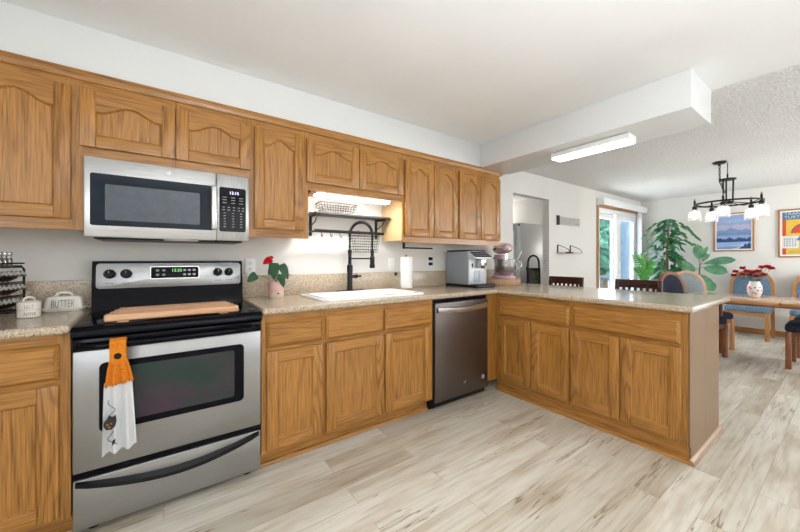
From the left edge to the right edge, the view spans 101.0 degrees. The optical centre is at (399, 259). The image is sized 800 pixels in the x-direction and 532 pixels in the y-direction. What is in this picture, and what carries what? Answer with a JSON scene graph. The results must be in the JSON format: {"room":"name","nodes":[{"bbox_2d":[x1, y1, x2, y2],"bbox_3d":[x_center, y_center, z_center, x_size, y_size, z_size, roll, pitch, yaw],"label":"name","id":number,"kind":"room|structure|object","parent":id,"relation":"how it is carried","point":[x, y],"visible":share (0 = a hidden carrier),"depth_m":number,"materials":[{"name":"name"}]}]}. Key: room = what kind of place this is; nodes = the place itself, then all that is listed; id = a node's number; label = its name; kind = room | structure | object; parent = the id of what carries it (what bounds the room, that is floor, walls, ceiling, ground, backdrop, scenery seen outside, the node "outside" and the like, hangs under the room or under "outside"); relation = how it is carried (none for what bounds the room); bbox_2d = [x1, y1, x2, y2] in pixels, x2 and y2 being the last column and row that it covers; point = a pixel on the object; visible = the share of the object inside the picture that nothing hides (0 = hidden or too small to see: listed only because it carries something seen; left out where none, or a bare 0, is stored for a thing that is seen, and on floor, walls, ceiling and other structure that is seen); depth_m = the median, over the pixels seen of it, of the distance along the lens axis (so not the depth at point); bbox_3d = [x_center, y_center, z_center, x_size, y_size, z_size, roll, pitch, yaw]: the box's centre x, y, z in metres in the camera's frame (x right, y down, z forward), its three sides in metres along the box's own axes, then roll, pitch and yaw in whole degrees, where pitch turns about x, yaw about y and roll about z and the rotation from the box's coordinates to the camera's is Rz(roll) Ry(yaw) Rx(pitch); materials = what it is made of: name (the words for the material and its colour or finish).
{"room":"kitchen","nodes":[
{"label":"kitchen","id":0,"kind":"room"},
{"bbox_2d":[0,171,640,287],"bbox_3d":[0.972,0.023,3.881,9.500,2.320,0.100,0,0,-36],"label":"wall","id":1,"kind":"structure","parent":0,"point":[47,254],"depth_m":2.75,"materials":[{"name":"paint"}]},
{"bbox_2d":[0,62,83,231],"bbox_3d":[-1.891,-0.528,1.554,0.634,0.770,0.348,0,0,-36],"label":"upper cabinet","id":2,"kind":"object","parent":1,"relation":"attached to","point":[42,174],"visible":0.96,"depth_m":1.52,"materials":[{"name":"brown wood"}]},
{"bbox_2d":[0,280,91,311],"bbox_3d":[-2.007,0.192,1.671,0.681,0.154,0.022,0,0,-36],"label":"backsplash","id":3,"kind":"structure","parent":1,"relation":"attached to","point":[40,290],"depth_m":1.77,"materials":[{"name":"beige stone"}]},
{"bbox_2d":[76,79,251,178],"bbox_3d":[-1.335,-0.708,1.952,0.791,0.412,0.348,0,0,-36],"label":"upper cabinet","id":4,"kind":"object","parent":1,"relation":"attached to","point":[112,123],"visible":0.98,"depth_m":1.77,"materials":[{"name":"brown wood"}]},
{"bbox_2d":[84,156,248,243],"bbox_3d":[-1.315,-0.301,1.931,0.735,0.398,0.402,0,0,-36],"label":"microwave","id":5,"kind":"object","parent":4,"relation":"attached to","point":[125,201],"visible":1,"depth_m":1.76,"materials":[{"name":"metal"}]},
{"bbox_2d":[244,258,254,273],"bbox_3d":[-1.069,0.048,2.352,0.072,0.116,0.009,0,0,-36],"label":"wall outlet","id":6,"kind":"object","parent":1,"relation":"attached to","point":[249,263],"visible":0.95,"depth_m":2.35,"materials":[{"name":"white plastic"}]},
{"bbox_2d":[248,261,251,270],"bbox_3d":[-1.068,0.048,2.350,0.032,0.073,0.002,0,0,-36],"label":"receptacle","id":7,"kind":"object","parent":6,"relation":"attached to","point":[249,262],"depth_m":2.35,"materials":[{"name":"white plastic"}]},
{"bbox_2d":[0,50,502,176],"bbox_3d":[-0.604,-0.893,2.471,3.894,0.042,0.354,0,0,-36],"label":"trim","id":8,"kind":"structure","parent":1,"relation":"attached to","point":[5,57],"depth_m":1.88,"materials":[{"name":"brown wood"}]},
{"bbox_2d":[249,120,307,238],"bbox_3d":[-0.876,-0.528,2.280,0.381,0.770,0.348,0,0,-36],"label":"upper cabinet","id":9,"kind":"object","parent":1,"relation":"attached to","point":[278,185],"visible":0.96,"depth_m":2.14,"materials":[{"name":"brown wood"}]},
{"bbox_2d":[308,211,389,238],"bbox_3d":[-0.404,-0.274,2.733,0.675,0.205,0.164,0,0,-36],"label":"wall shelf","id":10,"kind":"object","parent":1,"relation":"attached to","point":[376,219],"visible":0.98,"depth_m":2.66,"materials":[{"name":"black metal"}]},
{"bbox_2d":[315,201,357,213],"bbox_3d":[-0.506,-0.404,2.648,0.312,0.082,0.120,0,0,-36],"label":"wire basket","id":11,"kind":"object","parent":10,"relation":"on","point":[317,203],"visible":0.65,"depth_m":2.63,"materials":[{"name":"white metal"}]},
{"bbox_2d":[351,231,379,252],"bbox_3d":[-0.297,-0.150,2.788,0.240,0.178,0.105,0,0,-36],"label":"wire basket","id":12,"kind":"object","parent":10,"relation":"hanging from","point":[356,236],"visible":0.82,"depth_m":2.76,"materials":[{"name":"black metal"}]},
{"bbox_2d":[307,133,402,204],"bbox_3d":[-0.398,-0.696,2.622,0.819,0.434,0.348,0,0,-36],"label":"upper cabinet","id":13,"kind":"object","parent":1,"relation":"attached to","point":[335,166],"visible":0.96,"depth_m":2.45,"materials":[{"name":"brown wood"}]},
{"bbox_2d":[308,190,389,204],"bbox_3d":[-0.371,-0.476,2.520,0.670,0.043,0.080,0,0,-36],"label":"light","id":14,"kind":"object","parent":13,"relation":"attached to","point":[315,193],"visible":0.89,"depth_m":2.47,"materials":[{"name":"white plastic"}]},
{"bbox_2d":[242,269,493,297],"bbox_3d":[0.068,0.192,3.157,2.904,0.154,0.022,0,0,-36],"label":"backsplash","id":15,"kind":"structure","parent":1,"relation":"attached to","point":[296,284],"depth_m":2.72,"materials":[{"name":"beige stone"}]},
{"bbox_2d":[388,258,394,269],"bbox_3d":[-0.080,0.043,3.060,0.072,0.116,0.010,0,0,-36],"label":"wall switch","id":16,"kind":"object","parent":1,"relation":"attached to","point":[391,261],"visible":1,"depth_m":3.06,"materials":[{"name":"white plastic"}]},
{"bbox_2d":[382,154,457,243],"bbox_3d":[0.193,-0.528,3.045,0.635,0.770,0.348,0,0,-36],"label":"upper cabinet","id":17,"kind":"object","parent":1,"relation":"attached to","point":[428,211],"visible":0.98,"depth_m":2.88,"materials":[{"name":"brown wood"}]},
{"bbox_2d":[403,242,432,248],"bbox_3d":[0.164,-0.128,2.971,0.335,0.070,0.050,0,0,-36],"label":"towel bar","id":18,"kind":"object","parent":17,"relation":"attached to","point":[404,247],"visible":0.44,"depth_m":2.93,"materials":[{"name":"black metal"}]},
{"bbox_2d":[427,256,432,266],"bbox_3d":[0.306,0.018,3.318,0.072,0.116,0.040,0,0,-36],"label":"wall outlet","id":19,"kind":"object","parent":1,"relation":"attached to","point":[429,258],"visible":1,"depth_m":3.31,"materials":[{"name":"white plastic"}]},
{"bbox_2d":[457,167,499,245],"bbox_3d":[0.703,-0.528,3.411,0.621,0.770,0.348,0,0,-36],"label":"upper cabinet","id":20,"kind":"object","parent":1,"relation":"attached to","point":[478,192],"visible":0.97,"depth_m":3.25,"materials":[{"name":"brown wood"}]},
{"bbox_2d":[557,215,579,226],"bbox_3d":[2.505,-0.565,4.897,0.625,0.135,0.032,0,0,-36],"label":"wall sign","id":21,"kind":"object","parent":1,"relation":"attached to","point":[561,220],"visible":1,"depth_m":4.86,"materials":[{"name":"grey wood"}]},
{"bbox_2d":[556,245,582,253],"bbox_3d":[2.489,-0.150,4.829,0.550,0.124,0.124,0,0,-36],"label":"wall shelf","id":22,"kind":"object","parent":1,"relation":"attached to","point":[581,252],"visible":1,"depth_m":4.81,"materials":[{"name":"black metal"}]},
{"bbox_2d":[596,205,636,287],"bbox_3d":[3.964,0.123,5.951,1.775,2.120,0.018,0,0,-36],"label":"trim","id":23,"kind":"structure","parent":1,"relation":"attached to","point":[597,206],"depth_m":5.45,"materials":[{"name":"brown wood"}]},
{"bbox_2d":[599,207,636,289],"bbox_3d":[3.936,0.155,5.995,1.656,2.055,0.110,0,0,-36],"label":"door","id":24,"kind":"structure","parent":1,"relation":"in","point":[615,217],"depth_m":5.96,"materials":[{"name":"white plastic"}]},
{"bbox_2d":[596,197,647,279],"bbox_3d":[4.024,0.073,5.927,1.865,2.160,0.123,0,0,-36],"label":"vertical blind","id":25,"kind":"object","parent":1,"relation":"attached to","point":[641,211],"visible":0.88,"depth_m":6.31,"materials":[{"name":"white plastic"}]},
{"bbox_2d":[0,0,799,201],"bbox_3d":[1.729,-1.187,2.824,9.500,0.100,7.700,0,0,-36],"label":"ceiling","id":26,"kind":"structure","parent":0,"point":[479,72],"depth_m":1.88,"materials":[{"name":"white paint"}]},
{"bbox_2d":[0,1,505,174],"bbox_3d":[-0.810,-1.026,2.334,4.600,0.222,0.342,0,0,-36],"label":"soffit beam","id":27,"kind":"structure","parent":26,"relation":"attached to","point":[23,31],"depth_m":1.87,"materials":[{"name":"white paint"}]},
{"bbox_2d":[480,68,710,173],"bbox_3d":[1.440,-1.022,2.743,0.445,0.230,1.613,0,0,-36],"label":"ceiling beam","id":28,"kind":"structure","parent":26,"relation":"attached to","point":[681,101],"depth_m":2.34,"materials":[{"name":"white paint"}]},
{"bbox_2d":[551,132,635,162],"bbox_3d":[1.507,-0.876,2.610,0.142,0.062,0.576,0,0,-36],"label":"ceiling light","id":29,"kind":"object","parent":28,"relation":"attached to","point":[625,139],"visible":1,"depth_m":2.54,"materials":[{"name":"white plastic"}]},
{"bbox_2d":[691,160,765,219],"bbox_3d":[3.820,-0.804,3.849,0.662,0.664,0.681,0,0,-36],"label":"chandelier","id":30,"kind":"object","parent":26,"relation":"hanging from","point":[761,210],"visible":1,"depth_m":3.85,"materials":[{"name":"black metal"}]},
{"bbox_2d":[692,199,696,210],"bbox_3d":[3.596,-0.665,4.027,0.048,0.146,0.048,0,0,-36],"label":"socket","id":31,"kind":"object","parent":30,"relation":"attached to","point":[694,208],"depth_m":4.02,"materials":[{"name":"black metal"}]},
{"bbox_2d":[720,194,725,206],"bbox_3d":[3.609,-0.665,3.687,0.048,0.146,0.048,0,0,-36],"label":"socket","id":32,"kind":"object","parent":30,"relation":"attached to","point":[722,204],"depth_m":3.68,"materials":[{"name":"black metal"}]},
{"bbox_2d":[748,197,753,208],"bbox_3d":[4.126,-0.665,3.877,0.048,0.146,0.048,0,0,-36],"label":"socket","id":33,"kind":"object","parent":30,"relation":"attached to","point":[751,206],"depth_m":3.87,"materials":[{"name":"black metal"}]},
{"bbox_2d":[758,192,764,204],"bbox_3d":[3.937,-0.665,3.594,0.048,0.146,0.048,0,0,-36],"label":"socket","id":34,"kind":"object","parent":30,"relation":"attached to","point":[761,201],"depth_m":3.58,"materials":[{"name":"black metal"}]},
{"bbox_2d":[78,331,799,531],"bbox_3d":[2.486,1.233,1.767,9.500,0.100,5.100,0,0,-36],"label":"floor","id":35,"kind":"structure","parent":0,"point":[490,459],"depth_m":1.76,"materials":[{"name":"grey wood"}]},
{"bbox_2d":[0,331,73,531],"bbox_3d":[-1.829,0.745,1.423,0.683,0.876,0.630,0,0,-36],"label":"base cabinet","id":36,"kind":"object","parent":35,"relation":"on","point":[37,477],"visible":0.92,"depth_m":1.32,"materials":[{"name":"brown wood"}]},
{"bbox_2d":[0,280,91,339],"bbox_3d":[-1.824,0.211,1.417,0.684,0.192,0.648,0,0,-36],"label":"countertop","id":37,"kind":"structure","parent":36,"relation":"on","point":[62,322],"depth_m":1.58,"materials":[{"name":"beige stone"}]},
{"bbox_2d":[0,263,26,313],"bbox_3d":[-1.851,0.140,1.454,0.131,0.251,0.350,0,0,-21],"label":"spice rack","id":38,"kind":"object","parent":37,"relation":"on","point":[7,311],"visible":0.82,"depth_m":1.57,"materials":[{"name":"black metal"}]},
{"bbox_2d":[0,252,2,266],"bbox_3d":[-1.874,0.000,1.542,0.026,0.072,0.026,0,0,-21],"label":"spice jar","id":39,"kind":"object","parent":38,"relation":"on","point":[1,253],"visible":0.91,"depth_m":1.54,"materials":[{"name":"silver metal"}]},
{"bbox_2d":[2,252,7,266],"bbox_3d":[-1.884,0.000,1.570,0.026,0.072,0.026,0,0,-21],"label":"spice jar","id":40,"kind":"object","parent":38,"relation":"on","point":[5,260],"visible":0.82,"depth_m":1.57,"materials":[{"name":"silver metal"}]},
{"bbox_2d":[0,271,16,281],"bbox_3d":[-1.855,0.082,1.552,0.075,0.055,0.026,0,0,-21],"label":"spice jar","id":41,"kind":"object","parent":38,"relation":"on","point":[14,273],"visible":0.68,"depth_m":1.55,"materials":[{"name":"silver metal"}]},
{"bbox_2d":[0,298,16,309],"bbox_3d":[-1.855,0.212,1.552,0.075,0.055,0.026,0,0,-21],"label":"spice jar","id":42,"kind":"object","parent":38,"relation":"on","point":[13,300],"visible":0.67,"depth_m":1.55,"materials":[{"name":"silver metal"}]},
{"bbox_2d":[0,285,16,295],"bbox_3d":[-1.855,0.147,1.552,0.075,0.055,0.026,0,0,-21],"label":"spice jar","id":43,"kind":"object","parent":38,"relation":"on","point":[12,286],"visible":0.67,"depth_m":1.55,"materials":[{"name":"silver metal"}]},
{"bbox_2d":[6,252,12,266],"bbox_3d":[-1.895,0.000,1.598,0.026,0.072,0.026,0,0,-21],"label":"spice jar","id":44,"kind":"object","parent":38,"relation":"on","point":[9,253],"visible":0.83,"depth_m":1.59,"materials":[{"name":"clear glass"}]},
{"bbox_2d":[1,271,20,281],"bbox_3d":[-1.865,0.082,1.579,0.075,0.055,0.026,0,0,-21],"label":"spice jar","id":45,"kind":"object","parent":38,"relation":"on","point":[17,272],"visible":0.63,"depth_m":1.58,"materials":[{"name":"silver metal"}]},
{"bbox_2d":[1,284,20,295],"bbox_3d":[-1.865,0.147,1.579,0.075,0.055,0.026,0,0,-21],"label":"spice jar","id":46,"kind":"object","parent":38,"relation":"on","point":[18,286],"visible":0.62,"depth_m":1.58,"materials":[{"name":"silver metal"}]},
{"bbox_2d":[2,298,20,309],"bbox_3d":[-1.865,0.212,1.579,0.075,0.055,0.026,0,0,-21],"label":"spice jar","id":47,"kind":"object","parent":38,"relation":"on","point":[17,299],"visible":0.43,"depth_m":1.58,"materials":[{"name":"silver metal"}]},
{"bbox_2d":[0,263,24,267],"bbox_3d":[-1.854,0.028,1.453,0.121,0.026,0.342,0,0,-21],"label":"tray","id":48,"kind":"object","parent":38,"relation":"on","point":[13,266],"depth_m":1.59,"materials":[{"name":"black metal"}]},
{"bbox_2d":[6,284,24,294],"bbox_3d":[-1.876,0.147,1.605,0.075,0.055,0.026,0,0,-21],"label":"spice jar","id":49,"kind":"object","parent":38,"relation":"on","point":[21,285],"visible":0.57,"depth_m":1.61,"materials":[{"name":"clear glass"}]},
{"bbox_2d":[6,271,24,281],"bbox_3d":[-1.876,0.082,1.605,0.075,0.055,0.026,0,0,-21],"label":"spice jar","id":50,"kind":"object","parent":38,"relation":"on","point":[21,272],"visible":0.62,"depth_m":1.60,"materials":[{"name":"clear glass"}]},
{"bbox_2d":[16,296,40,317],"bbox_3d":[-1.727,0.219,1.536,0.078,0.099,0.079,0,0,-36],"label":"crock","id":51,"kind":"object","parent":37,"relation":"on","point":[30,308],"visible":1,"depth_m":1.51,"materials":[{"name":"beige ceramic"}]},
{"bbox_2d":[16,300,40,310],"bbox_3d":[-1.727,0.212,1.537,0.078,0.042,0.078,0,0,-36],"label":"salt bowl","id":52,"kind":"object","parent":51,"relation":"on","point":[30,305],"depth_m":1.51,"materials":[{"name":"beige ceramic"}]},
{"bbox_2d":[16,309,40,317],"bbox_3d":[-1.727,0.251,1.537,0.078,0.035,0.078,0,0,-36],"label":"bowl","id":53,"kind":"object","parent":51,"relation":"on","point":[20,313],"depth_m":1.51,"materials":[{"name":"beige ceramic"}]},
{"bbox_2d":[41,291,87,311],"bbox_3d":[-1.766,0.217,1.737,0.172,0.104,0.088,0,0,-36],"label":"butter dish","id":54,"kind":"object","parent":37,"relation":"on","point":[72,302],"visible":0.98,"depth_m":1.72,"materials":[{"name":"beige ceramic"}]},
{"bbox_2d":[41,305,87,311],"bbox_3d":[-1.766,0.260,1.737,0.172,0.018,0.088,0,0,-36],"label":"tray","id":55,"kind":"object","parent":54,"relation":"on","point":[47,308],"depth_m":1.70,"materials":[{"name":"beige ceramic"}]},
{"bbox_2d":[70,261,261,531],"bbox_3d":[-1.219,0.596,1.801,0.754,1.175,0.672,0,0,-36],"label":"range","id":56,"kind":"object","parent":35,"relation":"on","point":[196,382],"visible":0.87,"depth_m":1.61,"materials":[{"name":"metal"}]},
{"bbox_2d":[102,337,136,456],"bbox_3d":[-1.200,0.576,1.415,0.110,0.482,0.070,0,0,-36],"label":"towel","id":57,"kind":"object","parent":56,"relation":"hanging from","point":[119,426],"visible":1,"depth_m":1.40,"materials":[{"name":"white fabric"}]},
{"bbox_2d":[70,302,261,339],"bbox_3d":[-1.217,0.308,1.805,0.746,0.050,0.577,0,0,-36],"label":"cooktop","id":58,"kind":"object","parent":56,"relation":"in","point":[93,327],"depth_m":1.57,"materials":[{"name":"black glass"}]},
{"bbox_2d":[104,301,237,321],"bbox_3d":[-1.160,0.263,1.714,0.540,0.039,0.269,0,0,-36],"label":"board","id":59,"kind":"object","parent":56,"relation":"on","point":[124,314],"visible":1,"depth_m":1.64,"materials":[{"name":"brown wood"}]},
{"bbox_2d":[260,310,323,461],"bbox_3d":[-0.788,0.745,2.168,0.364,0.876,0.630,0,0,-36],"label":"base cabinet","id":60,"kind":"object","parent":35,"relation":"on","point":[292,344],"visible":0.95,"depth_m":1.91,"materials":[{"name":"brown wood"}]},
{"bbox_2d":[319,300,431,441],"bbox_3d":[-0.280,0.745,2.532,0.887,0.876,0.630,0,0,-36],"label":"base cabinet","id":61,"kind":"object","parent":35,"relation":"on","point":[378,358],"visible":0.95,"depth_m":2.24,"materials":[{"name":"brown wood"}]},
{"bbox_2d":[56,387,723,531],"bbox_3d":[0.126,1.167,1.658,4.135,0.032,1.450,0,0,-36],"label":"trim","id":62,"kind":"structure","parent":35,"relation":"on","point":[711,440],"depth_m":2.15,"materials":[{"name":"brown wood"}]},
{"bbox_2d":[426,295,487,408],"bbox_3d":[0.358,0.745,2.944,0.626,0.872,0.630,0,0,-36],"label":"dishwasher","id":63,"kind":"object","parent":35,"relation":"on","point":[459,324],"visible":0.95,"depth_m":2.69,"materials":[{"name":"metal"}]},
{"bbox_2d":[486,294,571,414],"bbox_3d":[1.105,0.745,3.121,0.787,0.876,1.281,0,0,-36],"label":"base cabinet","id":64,"kind":"object","parent":35,"relation":"on","point":[529,337],"visible":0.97,"depth_m":2.71,"materials":[{"name":"brown wood"}]},
{"bbox_2d":[242,269,729,314],"bbox_3d":[0.642,0.211,2.358,2.911,0.192,1.988,0,0,-36],"label":"countertop","id":65,"kind":"structure","parent":64,"relation":"on","point":[432,284],"depth_m":2.50,"materials":[{"name":"beige stone"}]},
{"bbox_2d":[247,255,290,298],"bbox_3d":[-0.896,0.120,2.270,0.305,0.296,0.157,0,0,-36],"label":"anthurium","id":66,"kind":"object","parent":65,"relation":"on","point":[275,288],"visible":1,"depth_m":2.27,"materials":[{"name":"green plant"}]},
{"bbox_2d":[268,281,283,298],"bbox_3d":[-0.868,0.210,2.312,0.106,0.116,0.106,0,0,-36],"label":"pot","id":67,"kind":"object","parent":66,"relation":"attached to","point":[275,290],"depth_m":2.27,"materials":[{"name":"pink ceramic"}]},
{"bbox_2d":[336,221,374,291],"bbox_3d":[-0.359,-0.030,2.637,0.267,0.568,0.204,0,0,-36],"label":"faucet","id":68,"kind":"object","parent":65,"relation":"on","point":[350,276],"visible":1,"depth_m":2.67,"materials":[{"name":"black metal"}]},
{"bbox_2d":[300,288,423,301],"bbox_3d":[-0.277,0.331,2.526,0.850,0.154,0.490,0,0,-36],"label":"sink","id":69,"kind":"object","parent":65,"relation":"in","point":[384,292],"visible":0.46,"depth_m":2.55,"materials":[{"name":"white ceramic"}]},
{"bbox_2d":[399,255,412,289],"bbox_3d":[0.057,0.113,2.918,0.124,0.312,0.124,0,0,-36],"label":"paper towel holder","id":70,"kind":"object","parent":65,"relation":"on","point":[405,262],"visible":0.98,"depth_m":2.87,"materials":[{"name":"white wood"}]},
{"bbox_2d":[446,250,494,287],"bbox_3d":[0.703,0.088,3.326,0.265,0.362,0.420,0,0,-36],"label":"coffee machine","id":71,"kind":"object","parent":65,"relation":"on","point":[464,268],"visible":1,"depth_m":3.23,"materials":[{"name":"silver metal"}]},
{"bbox_2d":[446,283,494,287],"bbox_3d":[0.703,0.253,3.326,0.265,0.030,0.420,0,0,-36],"label":"drip tray","id":72,"kind":"object","parent":71,"relation":"on","point":[471,285],"depth_m":3.19,"materials":[{"name":"black metal"}]},
{"bbox_2d":[486,277,520,285],"bbox_3d":[1.091,0.236,3.604,0.426,0.064,0.426,0,0,-36],"label":"wood slab","id":73,"kind":"object","parent":65,"relation":"on","point":[501,282],"visible":0.63,"depth_m":3.41,"materials":[{"name":"beige wood"}]},
{"bbox_2d":[492,243,521,278],"bbox_3d":[1.123,0.008,3.628,0.275,0.392,0.367,0,0,-32],"label":"stand mixer","id":74,"kind":"object","parent":73,"relation":"on","point":[503,268],"visible":0.98,"depth_m":3.50,"materials":[{"name":"pink metal"}]},
{"bbox_2d":[494,259,521,274],"bbox_3d":[1.151,0.082,3.576,0.269,0.169,0.249,0,0,-36],"label":"bowl","id":75,"kind":"object","parent":74,"relation":"on","point":[502,266],"depth_m":3.48,"materials":[{"name":"clear glass"}]},
{"bbox_2d":[549,276,583,286],"bbox_3d":[1.759,0.691,3.688,0.414,0.985,0.400,0,0,-36],"label":"bar stool","id":76,"kind":"object","parent":35,"relation":"on","point":[579,281],"visible":0.12,"depth_m":3.78,"materials":[{"name":"brown wood"}]},
{"bbox_2d":[615,279,662,291],"bbox_3d":[2.172,0.691,3.111,0.414,0.985,0.400,0,0,-36],"label":"bar stool","id":77,"kind":"object","parent":35,"relation":"on","point":[630,283],"visible":0.2,"depth_m":3.20,"materials":[{"name":"brown wood"}]},
{"bbox_2d":[629,252,656,290],"bbox_3d":[4.282,0.526,5.782,0.349,1.315,0.394,0,0,-36],"label":"plant","id":78,"kind":"object","parent":35,"relation":"on","point":[647,268],"visible":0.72,"depth_m":5.75,"materials":[{"name":"green plant"}]},
{"bbox_2d":[570,301,718,459],"bbox_3d":[1.728,0.745,2.360,0.683,0.876,0.682,0,0,-36],"label":"base cabinet","id":79,"kind":"object","parent":35,"relation":"on","point":[648,376],"visible":0.98,"depth_m":2.11,"materials":[{"name":"brown wood"}]},
{"bbox_2d":[641,219,706,280],"bbox_3d":[4.785,0.229,5.880,0.584,1.908,0.855,0,0,-9],"label":"dracaena","id":80,"kind":"object","parent":35,"relation":"on","point":[658,245],"visible":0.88,"depth_m":5.86,"materials":[{"name":"green plant"}]},
{"bbox_2d":[656,271,727,357],"bbox_3d":[3.652,0.671,4.152,0.488,1.024,0.532,0,0,-18],"label":"dining chair","id":81,"kind":"object","parent":35,"relation":"on","point":[672,282],"visible":0.39,"depth_m":4.32,"materials":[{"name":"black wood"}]},
{"bbox_2d":[676,270,734,349],"bbox_3d":[4.146,0.671,4.574,0.488,1.024,0.532,0,0,6],"label":"dining chair","id":82,"kind":"object","parent":35,"relation":"on","point":[693,282],"visible":0.37,"depth_m":4.76,"materials":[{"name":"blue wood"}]},
{"bbox_2d":[676,244,735,290],"bbox_3d":[5.075,0.464,5.500,0.724,1.438,0.368,0,0,40],"label":"plant","id":83,"kind":"object","parent":35,"relation":"on","point":[715,267],"visible":0.52,"depth_m":5.44,"materials":[{"name":"green plant"}]},
{"bbox_2d":[689,292,799,353],"bbox_3d":[4.096,0.812,3.778,0.940,0.742,1.235,0,0,-36],"label":"dining table","id":84,"kind":"object","parent":35,"relation":"on","point":[735,299],"visible":0.53,"depth_m":3.64,"materials":[{"name":"brown wood"}]},
{"bbox_2d":[747,281,762,296],"bbox_3d":[4.187,0.349,3.894,0.135,0.184,0.135,0,0,-36],"label":"flower vase","id":85,"kind":"object","parent":84,"relation":"on","point":[754,288],"visible":0.99,"depth_m":3.85,"materials":[{"name":"white ceramic"}]},
{"bbox_2d":[730,273,749,281],"bbox_3d":[4.117,0.294,3.987,0.112,0.253,0.186,0,0,-36],"label":"flower","id":86,"kind":"object","parent":85,"relation":"in","point":[733,275],"visible":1,"depth_m":4.02,"materials":[{"name":"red plant"}]},
{"bbox_2d":[752,274,760,280],"bbox_3d":[4.183,0.295,3.866,0.109,0.252,0.083,0,0,-36],"label":"flower","id":87,"kind":"object","parent":85,"relation":"in","point":[753,275],"visible":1,"depth_m":3.85,"materials":[{"name":"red plant"}]},
{"bbox_2d":[723,270,774,341],"bbox_3d":[5.346,0.671,5.057,0.532,1.024,0.488,0,0,-36],"label":"dining chair","id":88,"kind":"object","parent":35,"relation":"on","point":[737,286],"visible":0.69,"depth_m":5.00,"materials":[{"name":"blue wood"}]},
{"bbox_2d":[785,320,799,369],"bbox_3d":[4.511,0.671,3.499,0.488,1.024,0.532,0,0,-36],"label":"dining chair","id":89,"kind":"object","parent":35,"relation":"on","point":[792,328],"visible":1,"depth_m":3.55,"materials":[{"name":"red wood"}]},
{"bbox_2d":[789,276,799,320],"bbox_3d":[5.730,0.671,4.521,0.532,1.024,0.488,0,0,-36],"label":"dining chair","id":90,"kind":"object","parent":35,"relation":"on","point":[793,313],"visible":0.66,"depth_m":4.79,"materials":[{"name":"blue fabric"}]},
{"bbox_2d":[794,314,799,357],"bbox_3d":[5.098,0.671,3.907,0.488,1.024,0.532,0,0,-36],"label":"dining chair","id":91,"kind":"object","parent":35,"relation":"on","point":[797,317],"visible":0.27,"depth_m":3.96,"materials":[{"name":"red wood"}]},
{"bbox_2d":[513,199,541,224],"bbox_3d":[2.330,0.023,6.452,0.100,2.320,2.500,0,0,-36],"label":"wall","id":92,"kind":"structure","parent":0,"point":[529,211],"depth_m":6.23,"materials":[{"name":"paint"}]},
{"bbox_2d":[641,183,799,331],"bbox_3d":[6.299,0.023,4.497,0.120,2.320,5.100,0,0,-36],"label":"wall","id":93,"kind":"structure","parent":0,"point":[780,197],"depth_m":5.36,"materials":[{"name":"paint"}]},
{"bbox_2d":[713,211,754,251],"bbox_3d":[5.517,-0.455,5.463,0.028,0.635,0.480,0,0,-36],"label":"landscape picture","id":94,"kind":"object","parent":93,"relation":"attached to","point":[731,231],"visible":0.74,"depth_m":5.45,"materials":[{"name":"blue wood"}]},
{"bbox_2d":[717,214,750,248],"bbox_3d":[5.518,-0.455,5.463,0.001,0.559,0.404,0,0,-36],"label":"print","id":95,"kind":"object","parent":94,"relation":"attached to","point":[733,230],"depth_m":5.46},
{"bbox_2d":[735,326,784,336],"bbox_3d":[6.214,1.141,4.498,0.018,0.085,5.000,0,0,-36],"label":"baseboard","id":96,"kind":"structure","parent":93,"relation":"attached to","point":[737,328],"depth_m":5.25,"materials":[{"name":"brown wood"}]},
{"bbox_2d":[778,208,799,256],"bbox_3d":[5.983,-0.395,4.812,0.028,0.725,0.620,0,0,-36],"label":"picture","id":97,"kind":"object","parent":93,"relation":"attached to","point":[788,219],"visible":1,"depth_m":4.97,"materials":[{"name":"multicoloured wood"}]},
{"bbox_3d":[1.098,1.233,5.509,3.200,0.100,2.600,0,0,-36],"label":"floor","id":98,"kind":"structure","parent":0,"visible":0},
{"bbox_2d":[513,223,541,283],"bbox_3d":[1.854,0.310,5.577,0.892,1.745,0.870,0,0,-36],"label":"refrigerator","id":99,"kind":"object","parent":98,"relation":"on","point":[527,238],"visible":0.15,"depth_m":5.12,"materials":[{"name":"silver metal"}]},
{"bbox_2d":[525,255,540,283],"bbox_3d":[1.951,0.556,4.841,0.268,1.254,0.122,0,0,-14],"label":"step stool","id":100,"kind":"object","parent":98,"relation":"on","point":[533,274],"visible":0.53,"depth_m":4.80,"materials":[{"name":"black metal"}]},
{"label":"outside","id":101,"kind":"structure","parent":0,"visible":0},
{"bbox_3d":[-4.742,1.368,36.686,55.000,0.130,59.900,0,0,-36],"label":"ground","id":102,"kind":"structure","parent":101,"visible":0},
{"bbox_2d":[600,275,625,288],"bbox_3d":[6.986,0.933,11.200,1.100,0.741,0.800,0,0,-36],"label":"patio table","id":103,"kind":"object","parent":102,"relation":"on","point":[601,276],"visible":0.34,"depth_m":11.10,"materials":[{"name":"white"}]},
{"bbox_2d":[600,218,629,288],"bbox_3d":[8.750,-0.475,14.171,3.177,3.569,3.143,0,0,-36],"label":"tree","id":104,"kind":"object","parent":102,"relation":"on","point":[604,223],"visible":0.3,"depth_m":13.23,"materials":[{"name":"green plant"}]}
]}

